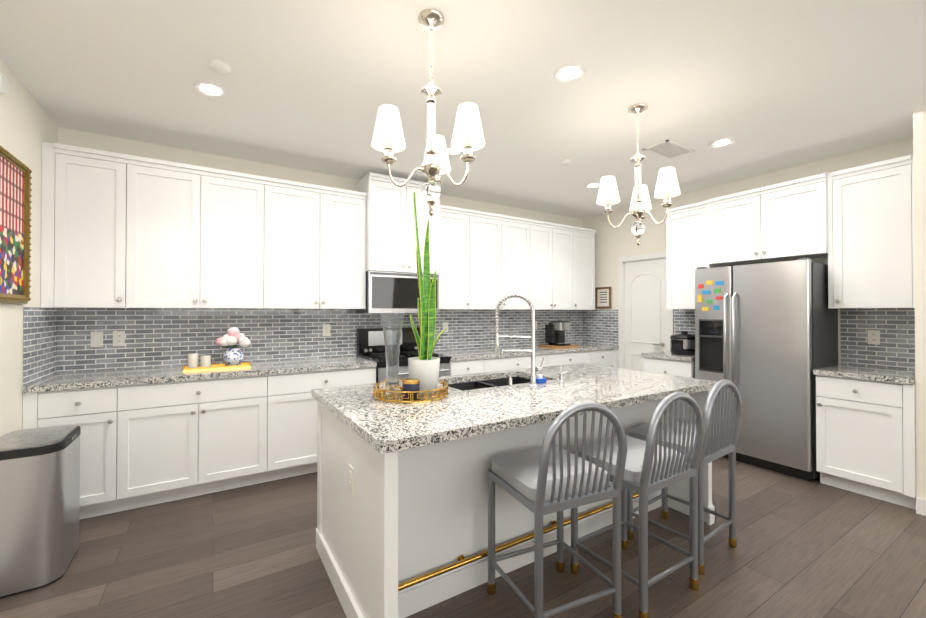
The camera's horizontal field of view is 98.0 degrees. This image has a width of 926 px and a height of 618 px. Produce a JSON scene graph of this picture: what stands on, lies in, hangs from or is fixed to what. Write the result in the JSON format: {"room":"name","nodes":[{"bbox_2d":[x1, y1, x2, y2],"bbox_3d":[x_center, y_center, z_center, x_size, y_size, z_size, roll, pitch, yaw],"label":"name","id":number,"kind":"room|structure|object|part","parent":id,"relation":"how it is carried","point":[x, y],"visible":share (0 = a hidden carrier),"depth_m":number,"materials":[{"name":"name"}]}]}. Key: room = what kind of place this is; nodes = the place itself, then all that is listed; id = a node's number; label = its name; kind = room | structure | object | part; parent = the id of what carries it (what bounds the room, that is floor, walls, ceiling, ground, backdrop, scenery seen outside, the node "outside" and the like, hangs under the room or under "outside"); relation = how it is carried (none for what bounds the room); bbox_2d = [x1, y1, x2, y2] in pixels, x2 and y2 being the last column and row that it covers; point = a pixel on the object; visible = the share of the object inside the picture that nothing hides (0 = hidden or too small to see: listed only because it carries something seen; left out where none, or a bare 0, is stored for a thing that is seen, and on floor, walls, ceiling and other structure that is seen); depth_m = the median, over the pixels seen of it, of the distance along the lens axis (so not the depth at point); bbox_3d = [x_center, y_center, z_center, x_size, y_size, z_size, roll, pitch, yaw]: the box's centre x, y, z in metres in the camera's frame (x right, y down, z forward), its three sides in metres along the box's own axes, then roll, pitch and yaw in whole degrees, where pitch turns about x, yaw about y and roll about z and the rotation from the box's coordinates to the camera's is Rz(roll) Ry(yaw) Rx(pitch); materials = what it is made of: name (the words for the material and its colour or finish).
{"room":"kitchen","nodes":[
{"label":"kitchen","id":0,"kind":"room"},
{"bbox_2d":[0,58,57,436],"bbox_3d":[-1.184,-0.006,-0.096,0.150,2.750,7.480,0,-1,-32],"label":"wall","id":1,"kind":"structure","parent":0,"point":[28,126],"depth_m":2.42,"materials":[{"name":"beige paint"}]},
{"bbox_2d":[0,72,8,94],"bbox_3d":[-2.484,-1.214,2.167,0.030,0.110,0.110,0,-1,-32],"label":"detector","id":2,"kind":"object","parent":1,"relation":"attached to","point":[4,86],"visible":1,"depth_m":2.16,"materials":[{"name":"white plastic"}]},
{"bbox_2d":[0,145,31,303],"bbox_3d":[-2.415,-0.452,2.066,0.042,0.835,0.945,0,-1,-32],"label":"painting","id":3,"kind":"object","parent":1,"relation":"attached to","point":[15,213],"visible":1,"depth_m":2.31,"materials":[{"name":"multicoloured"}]},
{"bbox_2d":[58,127,582,371],"bbox_3d":[-0.660,0.029,4.551,5.660,2.750,0.150,0,-1,-32],"label":"wall","id":4,"kind":"structure","parent":0,"point":[71,137],"depth_m":3.64,"materials":[{"name":"beige paint"}]},
{"bbox_2d":[41,142,595,309],"bbox_3d":[-0.554,-0.648,4.275,5.538,1.300,0.436,0,-1,-32],"label":"upper cabinet","id":5,"kind":"object","parent":4,"relation":"attached to","point":[119,230],"visible":0.92,"depth_m":3.43,"materials":[{"name":"white wood"}]},
{"bbox_2d":[356,271,438,312],"bbox_3d":[-0.666,-0.160,4.188,0.760,0.402,0.438,0,-1,-32],"label":"microwave","id":6,"kind":"object","parent":5,"relation":"attached to","point":[390,292],"visible":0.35,"depth_m":3.98,"materials":[{"name":"grey metal"}]},
{"bbox_2d":[57,308,582,372],"bbox_3d":[-0.618,0.246,4.482,5.656,0.484,0.006,0,-1,-32],"label":"backsplash","id":7,"kind":"structure","parent":4,"relation":"attached to","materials":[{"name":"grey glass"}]},
{"bbox_2d":[0,457,925,617],"bbox_3d":[2.269,1.445,2.048,7.990,0.120,7.180,0,-1,-32],"label":"floor","id":8,"kind":"structure","parent":0,"point":[815,548],"depth_m":2.17,"materials":[{"name":"brown wood"}]},
{"bbox_2d":[0,424,80,598],"bbox_3d":[-2.277,1.030,2.131,0.316,0.712,0.434,0,-1,-32],"label":"steel trash can","id":9,"kind":"object","parent":8,"relation":"on","point":[39,500],"visible":0.98,"depth_m":2.00,"materials":[{"name":"grey metal"}]},
{"bbox_2d":[23,387,117,519],"bbox_3d":[-2.667,0.954,2.837,0.443,0.875,0.618,0,-1,-32],"label":"base cabinet","id":10,"kind":"object","parent":8,"relation":"on","point":[95,409],"depth_m":2.63,"materials":[{"name":"white wood"}]},
{"bbox_2d":[118,375,269,511],"bbox_3d":[-2.093,0.956,3.195,0.910,0.875,0.618,0,-1,-32],"label":"base cabinet","id":11,"kind":"object","parent":8,"relation":"on","point":[159,426],"depth_m":2.92,"materials":[{"name":"white wood"}]},
{"bbox_2d":[22,355,376,394],"bbox_3d":[-1.898,0.500,3.311,2.246,0.040,0.633,0,-1,-32],"label":"countertop","id":12,"kind":"structure","parent":11,"relation":"on","point":[129,376],"depth_m":3.03,"materials":[{"name":"white stone"}]},
{"bbox_2d":[182,362,250,370],"bbox_3d":[-2.003,0.468,3.291,0.470,0.022,0.200,0,-1,-32],"label":"rectangular tray","id":13,"kind":"object","parent":12,"relation":"on","point":[221,366],"visible":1,"depth_m":3.25,"materials":[{"name":"gold metal"}]},
{"bbox_2d":[188,353,210,367],"bbox_3d":[-2.106,0.414,3.216,0.159,0.115,0.072,0,0,-19],"label":"pillar candles","id":14,"kind":"object","parent":13,"relation":"on","point":[205,361],"visible":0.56,"depth_m":3.19,"materials":[{"name":"white wax"}]},
{"bbox_2d":[215,327,250,365],"bbox_3d":[-1.909,0.312,3.344,0.256,0.322,0.201,0,-1,-32],"label":"flower vase","id":15,"kind":"object","parent":13,"relation":"on","point":[233,355],"visible":0.98,"depth_m":3.31,"materials":[{"name":"white ceramic"}]},
{"bbox_2d":[270,367,375,480],"bbox_3d":[-1.328,0.960,3.672,0.893,0.875,0.618,0,-1,-32],"label":"base cabinet","id":16,"kind":"object","parent":8,"relation":"on","point":[293,408],"depth_m":3.31,"materials":[{"name":"white wood"}]},
{"bbox_2d":[357,327,450,382],"bbox_3d":[-0.596,0.800,4.068,0.756,1.200,0.704,0,-1,-32],"label":"range","id":17,"kind":"object","parent":8,"relation":"on","point":[370,344],"visible":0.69,"depth_m":4.13,"materials":[{"name":"black metal"}]},
{"bbox_2d":[451,359,485,375],"bbox_3d":[-0.118,0.966,4.427,0.424,0.875,0.618,0,-1,-32],"label":"base cabinet","id":18,"kind":"object","parent":8,"relation":"on","point":[464,366],"depth_m":4.17,"materials":[{"name":"white wood"}]},
{"bbox_2d":[316,377,715,617],"bbox_3d":[0.382,0.951,2.505,2.272,0.875,1.139,0,-1,-32],"label":"kitchen island","id":19,"kind":"object","parent":8,"relation":"on","point":[402,512],"depth_m":1.95,"materials":[{"name":"white wood"}]},
{"bbox_2d":[312,363,717,456],"bbox_3d":[0.391,0.501,2.495,2.310,0.055,1.145,0,-1,-32],"label":"island countertop","id":20,"kind":"structure","parent":19,"relation":"on","point":[388,427],"depth_m":2.04,"materials":[{"name":"white stone"}]},
{"bbox_2d":[373,378,448,402],"bbox_3d":[-0.283,0.440,2.196,0.408,0.060,0.408,0,-1,-32],"label":"tray","id":21,"kind":"object","parent":20,"relation":"on","point":[379,394],"visible":0.71,"depth_m":2.06,"materials":[{"name":"gold metal"}]},
{"bbox_2d":[380,313,404,394],"bbox_3d":[-0.390,0.244,2.225,0.136,0.440,0.136,0,-1,-32],"label":"vase","id":22,"kind":"object","parent":21,"relation":"on","point":[392,324],"visible":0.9,"depth_m":2.19,"materials":[{"name":"clear glass"}]},
{"bbox_2d":[402,378,419,398],"bbox_3d":[-0.272,0.416,2.103,0.092,0.094,0.092,0,-1,-32],"label":"candle jar","id":23,"kind":"object","parent":21,"relation":"on","point":[410,384],"visible":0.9,"depth_m":2.07,"materials":[{"name":"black glass"}]},
{"bbox_2d":[408,192,446,393],"bbox_3d":[-0.197,-0.096,2.311,0.262,1.120,0.228,0,-1,-32],"label":"potted plant","id":24,"kind":"object","parent":21,"relation":"on","point":[424,366],"visible":0.96,"depth_m":2.27,"materials":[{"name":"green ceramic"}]},
{"bbox_2d":[445,377,529,390],"bbox_3d":[0.208,0.605,2.702,0.782,0.179,0.442,0,-1,-32],"label":"sink","id":25,"kind":"object","parent":20,"relation":"in","point":[483,382],"depth_m":2.88,"materials":[{"name":"grey metal"}]},
{"bbox_2d":[494,293,543,388],"bbox_3d":[0.344,0.186,2.520,0.256,0.575,0.228,0,-1,-32],"label":"faucet","id":26,"kind":"object","parent":20,"relation":"on","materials":[{"name":"silver metal"}]},
{"bbox_2d":[536,374,545,383],"bbox_3d":[0.494,0.448,2.586,0.080,0.050,0.050,0,-1,-32],"label":"sponge holder","id":27,"kind":"object","parent":20,"relation":"on","point":[540,379],"visible":0.9,"depth_m":2.57,"materials":[{"name":"blue plastic"}]},
{"bbox_3d":[0.527,1.222,2.272,2.150,0.040,0.040,0,-1,-32],"label":"foot rail","id":28,"kind":"part","parent":19,"relation":"part of","materials":[{"name":"gold metal"}]},
{"bbox_2d":[486,355,549,371],"bbox_3d":[0.444,0.968,4.778,0.900,0.875,0.618,0,-1,-32],"label":"base cabinet","id":29,"kind":"object","parent":8,"relation":"on","point":[515,361],"depth_m":4.51,"materials":[{"name":"white wood"}]},
{"bbox_2d":[433,343,617,362],"bbox_3d":[0.827,0.513,5.012,2.642,0.040,0.633,0,-1,-32],"label":"countertop","id":30,"kind":"structure","parent":29,"relation":"on","point":[475,352],"depth_m":4.80,"materials":[{"name":"white stone"}]},
{"bbox_2d":[538,344,579,347],"bbox_3d":[1.254,0.485,5.277,0.460,0.018,0.320,0,-1,-32],"label":"wood board","id":31,"kind":"object","parent":30,"relation":"on","point":[553,346],"visible":0.77,"depth_m":5.16,"materials":[{"name":"brown wood"}]},
{"bbox_2d":[545,321,570,345],"bbox_3d":[1.251,0.318,5.297,0.245,0.315,0.245,0,-1,-32],"label":"coffee maker","id":32,"kind":"object","parent":31,"relation":"on","point":[555,333],"visible":1,"depth_m":5.25,"materials":[{"name":"black plastic"}]},
{"bbox_2d":[487,402,626,617],"bbox_3d":[0.415,0.884,1.855,0.451,0.999,0.476,0,0,-24],"label":"stool","id":33,"kind":"object","parent":8,"relation":"on","point":[549,476],"visible":1,"depth_m":1.72,"materials":[{"name":"silver metal"}]},
{"bbox_2d":[550,351,593,365],"bbox_3d":[1.148,0.972,5.217,0.760,0.875,0.618,0,-1,-32],"label":"base cabinet","id":34,"kind":"object","parent":8,"relation":"on","point":[571,357],"depth_m":5.00,"materials":[{"name":"white wood"}]},
{"bbox_2d":[594,347,618,367],"bbox_3d":[1.707,0.975,5.566,0.558,0.875,0.618,0,-1,-32],"label":"base cabinet","id":35,"kind":"object","parent":8,"relation":"on","point":[603,358],"depth_m":5.32,"materials":[{"name":"white wood"}]},
{"bbox_2d":[570,392,704,617],"bbox_3d":[0.875,0.886,2.048,0.451,0.999,0.476,0,-1,-32],"label":"stool","id":36,"kind":"object","parent":8,"relation":"on","point":[651,466],"visible":0.92,"depth_m":1.91,"materials":[{"name":"silver metal"}]},
{"bbox_2d":[642,356,694,377],"bbox_3d":[2.401,0.966,4.398,0.618,0.875,0.530,0,-1,-32],"label":"base cabinet","id":37,"kind":"object","parent":8,"relation":"on","point":[683,368],"depth_m":4.19,"materials":[{"name":"white wood"}]},
{"bbox_2d":[642,352,694,359],"bbox_3d":[2.393,0.508,4.399,0.633,0.040,0.545,0,-1,-32],"label":"countertop","id":38,"kind":"structure","parent":37,"relation":"on","point":[653,355],"depth_m":4.26,"materials":[{"name":"white stone"}]},
{"bbox_2d":[670,331,694,354],"bbox_3d":[2.392,0.362,4.350,0.296,0.250,0.284,0,-1,-32],"label":"rice cooker","id":39,"kind":"object","parent":38,"relation":"on","point":[682,343],"visible":0.9,"depth_m":4.24,"materials":[{"name":"black"}]},
{"bbox_2d":[627,379,741,574],"bbox_3d":[1.302,0.888,2.385,0.451,0.999,0.476,0,-1,-36],"label":"stool","id":40,"kind":"object","parent":8,"relation":"on","point":[717,443],"visible":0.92,"depth_m":2.26,"materials":[{"name":"silver metal"}]},
{"bbox_2d":[695,257,837,480],"bbox_3d":[2.759,0.494,3.732,0.699,1.808,0.905,0,-1,-32],"label":"refrigerator","id":41,"kind":"object","parent":8,"relation":"on","point":[766,339],"visible":0.79,"depth_m":3.43,"materials":[{"name":"grey metal"}]},
{"bbox_2d":[816,376,915,509],"bbox_3d":[3.195,0.956,3.126,0.618,0.875,0.528,0,-1,-32],"label":"base cabinet","id":42,"kind":"object","parent":8,"relation":"on","point":[865,428],"depth_m":2.94,"materials":[{"name":"white wood"}]},
{"bbox_2d":[814,364,914,383],"bbox_3d":[3.186,0.498,3.130,0.633,0.040,0.538,0,-1,-32],"label":"countertop","id":43,"kind":"structure","parent":42,"relation":"on","point":[847,371],"depth_m":3.04,"materials":[{"name":"white stone"}]},
{"bbox_2d":[0,0,925,218],"bbox_3d":[2.269,-1.425,2.070,8.290,0.120,7.480,0,-1,-32],"label":"ceiling","id":44,"kind":"structure","parent":0,"point":[768,86],"depth_m":2.40,"materials":[{"name":"white paint"}]},
{"bbox_2d":[193,81,227,98],"bbox_3d":[-1.563,-1.357,2.496,0.183,0.010,0.183,0,-1,-41],"label":"recessed light","id":45,"kind":"object","parent":44,"relation":"in","point":[209,89],"depth_m":2.49,"materials":[{"name":"white"}]},
{"bbox_2d":[208,59,230,74],"bbox_3d":[-1.365,-1.349,2.254,0.109,0.028,0.109,0,-1,-41],"label":"smoke detector","id":46,"kind":"object","parent":44,"relation":"attached to","point":[219,67],"depth_m":2.23,"materials":[{"name":"white plastic"}]},
{"bbox_2d":[371,9,484,215],"bbox_3d":[-0.181,-0.899,1.859,0.471,0.934,0.503,0,-1,-32],"label":"chandelier","id":47,"kind":"object","parent":44,"relation":"hanging from","point":[467,138],"visible":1,"depth_m":1.84,"materials":[{"name":"silver metal"}]},
{"bbox_2d":[446,146,462,155],"bbox_3d":[-0.080,-1.349,3.444,0.183,0.010,0.183,0,-1,-41],"label":"recessed light","id":48,"kind":"object","parent":44,"relation":"in","point":[451,151],"depth_m":3.45,"materials":[{"name":"white"}]},
{"bbox_2d":[561,159,570,165],"bbox_3d":[0.939,-1.339,3.680,0.089,0.028,0.089,0,-1,-41],"label":"smoke detector","id":49,"kind":"object","parent":44,"relation":"attached to","point":[564,162],"depth_m":3.65,"materials":[{"name":"white plastic"}]},
{"bbox_2d":[554,63,586,82],"bbox_3d":[0.619,-1.358,2.325,0.183,0.010,0.183,0,-1,-41],"label":"recessed light","id":50,"kind":"object","parent":44,"relation":"in","point":[571,73],"depth_m":2.32,"materials":[{"name":"white"}]},
{"bbox_2d":[585,183,599,188],"bbox_3d":[1.421,-1.342,4.381,0.183,0.010,0.183,0,-1,-41],"label":"recessed light","id":51,"kind":"object","parent":44,"relation":"in","point":[591,185],"depth_m":4.38,"materials":[{"name":"white"}]},
{"bbox_2d":[597,103,680,245],"bbox_3d":[1.210,-0.893,2.677,0.504,0.934,0.457,0,-1,-32],"label":"chandelier","id":52,"kind":"object","parent":44,"relation":"hanging from","point":[667,187],"visible":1,"depth_m":2.68,"materials":[{"name":"silver metal"}]},
{"bbox_2d":[643,140,694,158],"bbox_3d":[1.750,-1.351,3.420,0.400,0.008,0.220,0,-1,-32],"label":"ceiling vent","id":53,"kind":"object","parent":44,"relation":"in","point":[668,149],"visible":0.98,"depth_m":3.41,"materials":[{"name":"white metal"}]},
{"bbox_2d":[709,138,734,147],"bbox_3d":[2.109,-1.351,3.279,0.183,0.010,0.183,0,-1,-41],"label":"recessed light","id":54,"kind":"object","parent":44,"relation":"in","point":[723,142],"depth_m":3.27,"materials":[{"name":"white"}]},
{"bbox_2d":[582,137,912,369],"bbox_3d":[3.702,0.035,5.249,2.480,2.750,3.585,0,-1,-32],"label":"wall","id":55,"kind":"structure","parent":0,"point":[612,244],"depth_m":4.92,"materials":[{"name":"beige paint"}]},
{"bbox_2d":[595,287,610,308],"bbox_3d":[1.970,-0.157,5.652,0.018,0.300,0.260,0,-1,-32],"label":"picture frame","id":56,"kind":"object","parent":55,"relation":"attached to","point":[602,297],"visible":1,"depth_m":5.65,"materials":[{"name":"brown wood"}]},
{"bbox_2d":[618,251,673,370],"bbox_3d":[2.320,0.354,5.130,0.088,2.110,0.760,0,-1,-32],"label":"door","id":57,"kind":"structure","parent":55,"relation":"attached to","point":[645,320],"depth_m":5.17,"materials":[{"name":"white wood"}]},
{"bbox_2d":[665,201,704,308],"bbox_3d":[2.535,-0.557,4.418,0.380,1.120,0.468,0,-1,-32],"label":"upper cabinet","id":58,"kind":"object","parent":55,"relation":"attached to","point":[685,225],"depth_m":4.38,"materials":[{"name":"white wood"}]},
{"bbox_2d":[705,174,820,267],"bbox_3d":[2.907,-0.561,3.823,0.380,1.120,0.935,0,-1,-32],"label":"upper cabinet","id":59,"kind":"object","parent":55,"relation":"attached to","point":[779,222],"depth_m":3.70,"materials":[{"name":"white wood"}]},
{"bbox_2d":[674,308,914,369],"bbox_3d":[3.054,0.241,3.934,0.006,0.484,2.038,0,-1,-32],"label":"backsplash","id":60,"kind":"structure","parent":55,"relation":"attached to","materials":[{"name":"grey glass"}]},
{"bbox_2d":[868,330,879,344],"bbox_3d":[3.413,0.235,3.344,0.008,0.116,0.072,0,-1,-32],"label":"outlet plate","id":61,"kind":"object","parent":60,"relation":"attached to","point":[873,335],"depth_m":3.34,"materials":[{"name":"white plastic"}]},
{"bbox_2d":[821,155,914,308],"bbox_3d":[3.295,-0.566,3.202,0.380,1.120,0.530,0,-1,-32],"label":"upper cabinet","id":62,"kind":"object","parent":55,"relation":"attached to","point":[855,225],"depth_m":3.14,"materials":[{"name":"white wood"}]},
{"bbox_2d":[913,108,925,499],"bbox_3d":[4.490,0.021,3.425,3.075,2.750,0.345,0,-1,-32],"label":"wall","id":63,"kind":"structure","parent":0,"point":[919,146],"depth_m":2.73,"materials":[{"name":"beige paint"}]},
{"bbox_2d":[916,497,925,515],"bbox_3d":[3.175,1.337,2.605,0.014,0.105,0.325,0,-1,-32],"label":"baseboard","id":64,"kind":"structure","parent":63,"relation":"attached to","point":[920,506],"depth_m":2.71,"materials":[{"name":"white wood"}]}
]}

